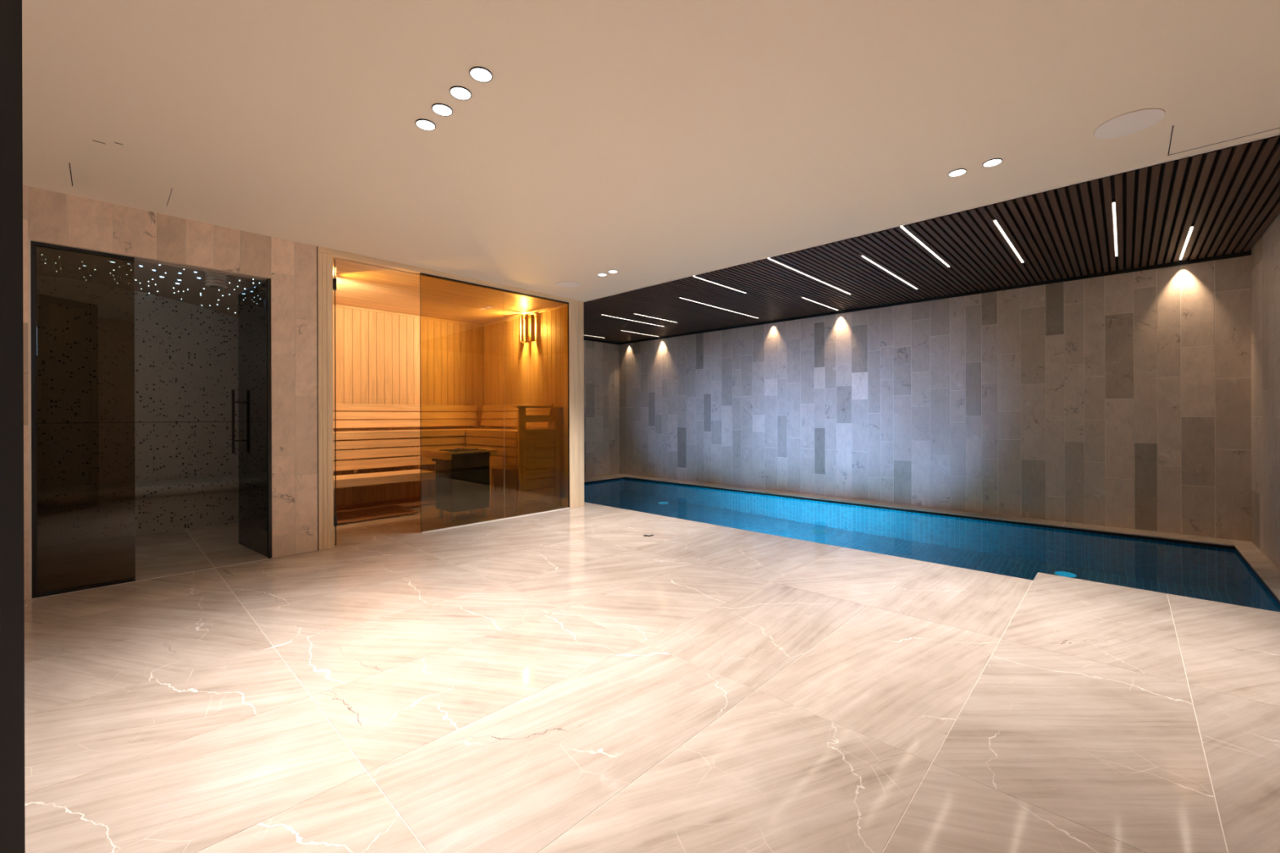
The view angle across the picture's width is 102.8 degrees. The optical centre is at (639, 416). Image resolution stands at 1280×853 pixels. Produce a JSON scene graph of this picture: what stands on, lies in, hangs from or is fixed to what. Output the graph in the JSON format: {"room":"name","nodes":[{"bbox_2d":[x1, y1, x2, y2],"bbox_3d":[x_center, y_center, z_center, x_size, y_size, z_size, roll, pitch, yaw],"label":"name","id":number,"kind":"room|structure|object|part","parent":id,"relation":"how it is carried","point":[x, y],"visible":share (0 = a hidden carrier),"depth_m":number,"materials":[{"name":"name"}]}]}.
{"room":"spa","nodes":[
{"label":"spa","id":0,"kind":"room"},
{"bbox_2d":[22,185,317,599],"bbox_3d":[-3.522,-0.139,3.200,0.100,2.450,2.590,0,0,44],"label":"wall","id":1,"kind":"structure","parent":0,"point":[51,217],"depth_m":3.84,"materials":[{"name":"stone"}]},
{"bbox_2d":[30,240,135,598],"bbox_3d":[-3.485,0.021,3.210,0.038,2.130,0.439,0,0,44],"label":"glass panel","id":2,"kind":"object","parent":1,"relation":"in","point":[83,505],"depth_m":3.20,"materials":[{"name":"black glass"}]},
{"bbox_3d":[-3.630,0.022,3.058,0.038,2.130,0.020,0,0,44],"label":"frame","id":3,"kind":"part","parent":2,"relation":"part of","materials":[{"name":"black metal"}]},
{"bbox_3d":[-3.482,-1.034,3.218,0.038,0.020,0.419,0,0,44],"label":"frame","id":4,"kind":"part","parent":2,"relation":"part of","materials":[{"name":"black metal"}]},
{"bbox_3d":[-3.475,1.077,3.218,0.038,0.018,0.419,0,0,44],"label":"frame","id":5,"kind":"part","parent":2,"relation":"part of","materials":[{"name":"black metal"}]},
{"bbox_2d":[31,278,271,599],"bbox_3d":[-3.472,0.023,3.713,0.738,2.133,1.182,0,0,44],"label":"door","id":6,"kind":"structure","parent":1,"relation":"in","point":[255,415],"depth_m":4.07,"materials":[{"name":"black glass"}]},
{"bbox_3d":[-3.382,0.046,4.245,0.018,0.530,0.018,0,0,37],"label":"handle","id":7,"kind":"part","parent":6,"relation":"part of","materials":[{"name":"black metal"}]},
{"bbox_3d":[-3.118,0.018,4.115,0.690,2.097,0.010,0,0,37],"label":"glass","id":8,"kind":"part","parent":6,"relation":"part of","materials":[{"name":"black glass"}]},
{"bbox_2d":[316,246,333,551],"bbox_3d":[-2.575,-0.142,4.165,0.064,2.450,0.115,0,0,44],"label":"door frame","id":9,"kind":"structure","parent":1,"relation":"attached to","point":[324,261],"depth_m":4.14,"materials":[{"name":"beige wood"}]},
{"bbox_2d":[333,258,337,545],"bbox_3d":[-2.703,-0.115,4.524,0.028,2.373,0.706,0,0,-31],"label":"door frame","id":10,"kind":"structure","parent":1,"relation":"in","point":[334,277],"depth_m":4.23,"materials":[{"name":"brown metal"}]},
{"bbox_2d":[134,290,238,481],"bbox_3d":[-5.146,-0.208,4.818,0.102,2.600,2.300,0,0,44],"label":"wall","id":11,"kind":"structure","parent":0,"point":[186,354],"depth_m":5.24,"materials":[{"name":"grey tile"}]},
{"bbox_2d":[133,260,265,318],"bbox_3d":[-4.319,-1.174,4.029,2.193,0.263,2.300,0,0,44],"label":"ceiling","id":12,"kind":"structure","parent":0,"point":[177,283],"depth_m":4.62,"materials":[{"name":"paint"}]},
{"bbox_2d":[204,271,227,288],"bbox_3d":[-3.401,-1.097,4.100,0.144,0.120,0.144,0,0,44],"label":"ceiling vent","id":13,"kind":"object","parent":12,"relation":"in","point":[215,280],"visible":0.91,"depth_m":4.07,"materials":[{"name":"grey metal"}]},
{"bbox_2d":[333,306,483,506],"bbox_3d":[-3.181,-0.140,6.511,0.100,2.450,2.640,0,0,44],"label":"wall","id":14,"kind":"structure","parent":0,"point":[378,354],"depth_m":6.57,"materials":[{"name":"brown wood"}]},
{"bbox_2d":[333,467,435,488],"bbox_3d":[-3.170,0.689,5.675,1.058,0.112,1.340,0,0,44],"label":"bench","id":15,"kind":"object","parent":14,"relation":"attached to","point":[397,475],"visible":0.53,"depth_m":5.46,"materials":[{"name":"brown wood"}]},
{"bbox_2d":[333,428,497,472],"bbox_3d":[-2.937,0.399,6.245,0.613,0.450,2.490,0,0,44],"label":"bench","id":16,"kind":"object","parent":14,"relation":"attached to","point":[345,439],"visible":0.48,"depth_m":5.88,"materials":[{"name":"brown wood"}]},
{"bbox_2d":[333,403,476,428],"bbox_3d":[-3.124,-0.004,6.346,0.108,0.288,2.380,0,0,44],"label":"backrest","id":17,"kind":"object","parent":16,"relation":"attached to","point":[362,415],"visible":0.66,"depth_m":6.47,"materials":[{"name":"brown wood"}]},
{"bbox_2d":[333,257,564,326],"bbox_3d":[-2.471,-1.332,5.825,2.040,0.070,2.670,0,0,44],"label":"ceiling","id":18,"kind":"structure","parent":0,"point":[359,286],"depth_m":5.71,"materials":[{"name":"brown wood"}]},
{"bbox_3d":[-3.152,-1.305,6.458,0.020,0.020,2.530,0,0,44],"label":"cornice","id":19,"kind":"part","parent":18,"relation":"part of","materials":[{"name":"brown wood"}]},
{"bbox_3d":[-1.578,-1.310,6.722,1.940,0.020,0.020,0,0,44],"label":"cornice","id":20,"kind":"part","parent":18,"relation":"part of","materials":[{"name":"brown wood"}]},
{"bbox_2d":[483,306,564,506],"bbox_3d":[-1.525,-0.146,6.740,2.010,2.450,0.075,0,0,44],"label":"wall","id":21,"kind":"structure","parent":0,"point":[534,370],"depth_m":6.67,"materials":[{"name":"brown wood"}]},
{"bbox_2d":[520,314,534,342],"bbox_3d":[-1.460,-1.121,6.540,0.242,0.340,0.121,0,0,44],"label":"wall lamp","id":22,"kind":"object","parent":21,"relation":"attached to","point":[527,328],"visible":1,"depth_m":6.48,"materials":[{"name":"brown wood"}]},
{"bbox_3d":[-1.423,-1.116,6.579,0.200,0.290,0.014,0,0,44],"label":"plate","id":23,"kind":"part","parent":22,"relation":"part of","materials":[{"name":"brown wood"}]},
{"bbox_2d":[503,289,569,519],"bbox_3d":[-1.128,-0.125,5.667,0.034,2.406,0.863,0,0,44],"label":"window","id":24,"kind":"structure","parent":21,"relation":"in","point":[567,303],"depth_m":5.97,"materials":[{"name":"brown glass"}]},
{"bbox_2d":[583,340,619,477],"bbox_3d":[-1.344,-0.116,8.655,0.170,2.710,2.900,0,0,44],"label":"wall","id":25,"kind":"structure","parent":0,"point":[601,360],"depth_m":9.20,"materials":[{"name":"tile"}]},
{"bbox_2d":[22,0,1279,344],"bbox_3d":[-0.354,-1.414,3.959,7.760,0.162,8.060,0,0,44],"label":"ceiling","id":26,"kind":"structure","parent":0,"point":[651,142],"depth_m":2.52,"materials":[{"name":"paint"}]},
{"bbox_2d":[415,118,435,130],"bbox_3d":[-1.007,-1.370,2.400,0.089,0.005,0.089,0,0,44],"label":"recessed light","id":27,"kind":"object","parent":26,"relation":"in","point":[424,124],"visible":1,"depth_m":2.40,"materials":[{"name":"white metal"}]},
{"bbox_2d":[431,102,453,115],"bbox_3d":[-0.884,-1.370,2.283,0.089,0.005,0.089,0,0,44],"label":"recessed light","id":28,"kind":"object","parent":26,"relation":"in","point":[442,109],"visible":1,"depth_m":2.28,"materials":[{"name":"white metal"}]},
{"bbox_2d":[317,246,577,303],"bbox_3d":[-1.692,-1.348,5.102,0.080,0.044,2.682,0,0,44],"label":"beam","id":29,"kind":"structure","parent":26,"relation":"attached to","point":[335,253],"depth_m":4.70,"materials":[{"name":"beige wood"}]},
{"bbox_2d":[449,85,471,100],"bbox_3d":[-0.761,-1.371,2.166,0.089,0.005,0.089,0,0,44],"label":"recessed light","id":30,"kind":"object","parent":26,"relation":"in","point":[460,92],"visible":1,"depth_m":2.16,"materials":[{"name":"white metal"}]},
{"bbox_2d":[469,66,493,82],"bbox_3d":[-0.638,-1.371,2.049,0.089,0.005,0.089,0,0,44],"label":"recessed light","id":31,"kind":"object","parent":26,"relation":"in","point":[479,73],"visible":1,"depth_m":2.04,"materials":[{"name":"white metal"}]},
{"bbox_2d":[556,280,580,287],"bbox_3d":[-0.747,-1.371,5.318,0.245,0.004,0.245,0,0,44],"label":"ceiling speaker","id":32,"kind":"object","parent":26,"relation":"attached to","point":[566,283],"visible":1,"depth_m":5.31,"materials":[{"name":"white plastic"}]},
{"bbox_3d":[-1.300,-1.363,8.564,0.025,0.066,2.665,0,0,44],"label":"edge trim","id":33,"kind":"part","parent":26,"relation":"part of","materials":[{"name":"black"}]},
{"bbox_2d":[597,272,606,275],"bbox_3d":[-0.366,-1.372,4.949,0.089,0.005,0.089,0,0,44],"label":"recessed light","id":34,"kind":"object","parent":26,"relation":"in","point":[601,273],"visible":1,"depth_m":4.95,"materials":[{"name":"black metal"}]},
{"bbox_2d":[608,270,617,273],"bbox_3d":[-0.257,-1.373,4.846,0.089,0.005,0.089,0,0,44],"label":"recessed light","id":35,"kind":"object","parent":26,"relation":"in","point":[609,271],"visible":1,"depth_m":4.84,"materials":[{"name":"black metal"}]},
{"bbox_2d":[693,275,745,293],"bbox_3d":[0.853,-1.386,5.343,0.018,0.034,0.958,0,0,44],"label":"recessed light","id":36,"kind":"object","parent":26,"relation":"in","point":[693,276],"visible":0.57,"depth_m":5.29,"materials":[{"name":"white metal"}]},
{"bbox_2d":[681,297,757,318],"bbox_3d":[1.061,-1.387,6.525,0.018,0.034,1.738,0,0,44],"label":"recessed light","id":37,"kind":"object","parent":26,"relation":"in","point":[682,298],"visible":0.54,"depth_m":6.45,"materials":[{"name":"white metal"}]},
{"bbox_2d":[768,257,848,293],"bbox_3d":[1.744,-1.389,5.097,0.018,0.034,1.828,0,0,44],"label":"recessed light","id":38,"kind":"object","parent":26,"relation":"in","point":[768,258],"visible":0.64,"depth_m":4.95,"materials":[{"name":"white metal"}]},
{"bbox_2d":[862,256,916,288],"bbox_3d":[2.460,-1.392,4.962,0.018,0.034,1.578,0,0,44],"label":"recessed light","id":39,"kind":"object","parent":26,"relation":"in","point":[863,256],"visible":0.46,"depth_m":4.89,"materials":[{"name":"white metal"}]},
{"bbox_2d":[900,225,950,266],"bbox_3d":[2.373,-1.391,4.203,0.018,0.034,1.398,0,0,44],"label":"recessed light","id":40,"kind":"object","parent":26,"relation":"in","point":[902,227],"visible":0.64,"depth_m":4.11,"materials":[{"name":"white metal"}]},
{"bbox_3d":[2.362,-1.375,6.906,7.620,0.066,0.025,0,0,44],"label":"edge trim","id":41,"kind":"part","parent":26,"relation":"part of","materials":[{"name":"black wood"}]},
{"bbox_2d":[948,168,966,177],"bbox_3d":[1.799,-1.380,2.893,0.089,0.005,0.089,0,0,44],"label":"recessed light","id":42,"kind":"object","parent":26,"relation":"in","point":[957,172],"visible":1,"depth_m":2.89,"materials":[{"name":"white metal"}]},
{"bbox_2d":[982,158,1002,167],"bbox_3d":[1.918,-1.380,2.780,0.089,0.005,0.089,0,0,44],"label":"recessed light","id":43,"kind":"object","parent":26,"relation":"in","point":[991,162],"visible":1,"depth_m":2.78,"materials":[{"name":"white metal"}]},
{"bbox_2d":[993,217,1023,262],"bbox_3d":[2.973,-1.393,4.095,0.018,0.034,1.348,0,0,44],"label":"recessed light","id":44,"kind":"object","parent":26,"relation":"in","point":[994,220],"visible":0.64,"depth_m":3.96,"materials":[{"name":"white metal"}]},
{"bbox_2d":[1111,198,1117,256],"bbox_3d":[3.596,-1.396,3.862,0.018,0.034,1.508,0,0,44],"label":"recessed light","id":45,"kind":"object","parent":26,"relation":"in","point":[1113,201],"visible":0.86,"depth_m":3.69,"materials":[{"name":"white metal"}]},
{"bbox_2d":[1093,107,1165,137],"bbox_3d":[2.310,-1.382,2.415,0.245,0.004,0.245,0,0,44],"label":"ceiling speaker","id":46,"kind":"object","parent":26,"relation":"attached to","point":[1133,122],"visible":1,"depth_m":2.40,"materials":[{"name":"white plastic"}]},
{"bbox_2d":[1179,223,1193,259],"bbox_3d":[4.418,-1.398,4.136,0.018,0.034,1.058,0,0,44],"label":"recessed light","id":47,"kind":"object","parent":26,"relation":"in","point":[1192,224],"visible":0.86,"depth_m":4.03,"materials":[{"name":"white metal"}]},
{"bbox_2d":[24,473,1279,852],"bbox_3d":[-0.430,1.155,4.102,7.820,0.160,7.950,0,0,44],"label":"floor","id":48,"kind":"structure","parent":0,"point":[573,680],"depth_m":1.95,"materials":[{"name":"beige stone"}]},
{"bbox_2d":[0,0,25,852],"bbox_3d":[-0.683,-0.144,0.288,0.573,2.420,0.040,0,0,-4],"label":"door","id":49,"kind":"structure","parent":48,"relation":"on","point":[12,811],"depth_m":0.32,"materials":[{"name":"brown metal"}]},
{"bbox_2d":[134,475,239,535],"bbox_3d":[-4.910,0.866,4.598,0.533,0.450,2.300,0,0,44],"label":"bench","id":50,"kind":"object","parent":48,"relation":"on","point":[184,504],"visible":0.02,"depth_m":4.90,"materials":[{"name":"grey tile"}]},
{"bbox_3d":[-4.911,0.699,4.598,0.533,0.115,2.300,0,0,44],"label":"seat","id":51,"kind":"part","parent":50,"relation":"part of","materials":[{"name":"grey tile"}]},
{"bbox_2d":[333,494,435,524],"bbox_3d":[-2.940,1.069,5.872,1.026,0.030,1.940,0,0,44],"label":"duckboard","id":52,"kind":"object","parent":48,"relation":"on","point":[380,509],"visible":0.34,"depth_m":5.79,"materials":[{"name":"brown wood"}]},
{"bbox_2d":[422,447,497,521],"bbox_3d":[-1.944,0.713,5.512,0.545,0.735,0.588,0,0,44],"label":"heater","id":53,"kind":"object","parent":48,"relation":"on","point":[462,474],"visible":1,"depth_m":5.33,"materials":[{"name":"black metal"}]},
{"bbox_3d":[-2.124,0.402,5.324,0.545,0.078,0.070,0,0,44],"label":"guard rail","id":54,"kind":"part","parent":53,"relation":"part of","materials":[{"name":"brown wood"}]},
{"bbox_3d":[-2.120,1.031,5.434,0.035,0.100,0.035,0,0,44],"label":"leg","id":55,"kind":"part","parent":53,"relation":"part of","materials":[{"name":"metal"}]},
{"bbox_3d":[-2.116,0.402,5.670,0.080,0.078,0.438,0,0,44],"label":"guard rail","id":56,"kind":"part","parent":53,"relation":"part of","materials":[{"name":"brown wood"}]},
{"bbox_3d":[-1.910,1.031,5.235,0.035,0.100,0.035,0,0,44],"label":"leg","id":57,"kind":"part","parent":53,"relation":"part of","materials":[{"name":"metal"}]},
{"bbox_3d":[-1.773,0.399,5.701,0.535,0.073,0.076,0,0,44],"label":"guard rail","id":58,"kind":"part","parent":53,"relation":"part of","materials":[{"name":"brown wood"}]},
{"bbox_3d":[-1.666,1.030,5.492,0.035,0.100,0.035,0,0,44],"label":"leg","id":59,"kind":"part","parent":53,"relation":"part of","materials":[{"name":"metal"}]},
{"bbox_2d":[419,272,505,533],"bbox_3d":[-1.726,-0.123,5.037,0.034,2.406,0.874,0,0,44],"label":"window","id":60,"kind":"structure","parent":48,"relation":"on","point":[422,273],"depth_m":4.92,"materials":[{"name":"brown glass"}]},
{"bbox_2d":[466,428,517,511],"bbox_3d":[-1.627,0.625,6.354,1.175,0.910,0.560,0,0,44],"label":"bench","id":61,"kind":"object","parent":48,"relation":"on","point":[495,462],"visible":0.62,"depth_m":6.03,"materials":[{"name":"brown wood"}]},
{"bbox_2d":[480,403,553,426],"bbox_3d":[-1.645,-0.009,6.658,1.605,0.288,0.108,0,0,44],"label":"backrest","id":62,"kind":"object","parent":61,"relation":"attached to","point":[511,423],"visible":0.82,"depth_m":6.69,"materials":[{"name":"brown wood"}]},
{"bbox_2d":[513,405,562,512],"bbox_3d":[-1.172,0.479,5.916,0.080,1.198,0.632,0,0,44],"label":"slatted screen","id":63,"kind":"object","parent":48,"relation":"on","point":[523,495],"visible":1,"depth_m":5.89,"materials":[{"name":"brown wood"}]},
{"bbox_3d":[-1.329,0.493,5.747,0.035,1.172,0.090,0,0,44],"label":"post","id":64,"kind":"part","parent":63,"relation":"part of","materials":[{"name":"brown wood"}]},
{"bbox_3d":[-1.174,-0.107,5.916,0.080,0.025,0.632,0,0,44],"label":"rail","id":65,"kind":"part","parent":63,"relation":"part of","materials":[{"name":"brown wood"}]},
{"bbox_3d":[-0.987,0.491,6.107,0.035,1.172,0.085,0,0,44],"label":"post","id":66,"kind":"part","parent":63,"relation":"part of","materials":[{"name":"brown wood"}]},
{"bbox_2d":[563,300,584,508],"bbox_3d":[-0.787,-0.148,6.086,0.121,2.450,0.218,0,0,44],"label":"post","id":67,"kind":"object","parent":48,"relation":"on","point":[576,462],"visible":0.94,"depth_m":6.03,"materials":[{"name":"beige wood"}]},
{"bbox_2d":[584,477,1279,604],"bbox_3d":[1.535,1.850,5.820,7.300,1.538,2.435,0,0,44],"label":"basin","id":68,"kind":"object","parent":48,"relation":"in","point":[708,487],"visible":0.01,"depth_m":5.27,"materials":[{"name":"blue tile"}]},
{"bbox_3d":[-1.043,1.106,8.266,0.004,0.032,2.235,0,0,44],"label":"waterline trim","id":69,"kind":"part","parent":68,"relation":"part of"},
{"bbox_3d":[2.303,1.094,6.632,7.100,0.032,0.005,0,0,44],"label":"waterline trim","id":70,"kind":"part","parent":68,"relation":"part of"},
{"bbox_2d":[584,479,1279,612],"bbox_3d":[1.532,1.107,5.820,7.098,0.001,2.232,0,0,44],"label":"pool water","id":71,"kind":"object","parent":68,"relation":"in","point":[1219,575],"visible":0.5,"depth_m":4.48,"materials":[{"name":"blue liquid"}]},
{"bbox_3d":[4.188,1.088,3.459,0.004,0.032,2.000,0,0,44],"label":"waterline trim","id":72,"kind":"part","parent":68,"relation":"part of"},
{"bbox_2d":[618,255,1252,542],"bbox_3d":[2.419,-0.129,6.977,7.700,2.710,0.150,0,0,44],"label":"wall","id":73,"kind":"structure","parent":0,"point":[1122,400],"depth_m":5.54,"materials":[{"name":"tile"}]},
{"bbox_2d":[1250,211,1279,569],"bbox_3d":[2.472,-0.130,1.376,0.150,2.710,8.200,0,0,44],"label":"wall","id":74,"kind":"structure","parent":0,"point":[1265,252],"depth_m":3.84,"materials":[{"name":"tile"}]}
]}

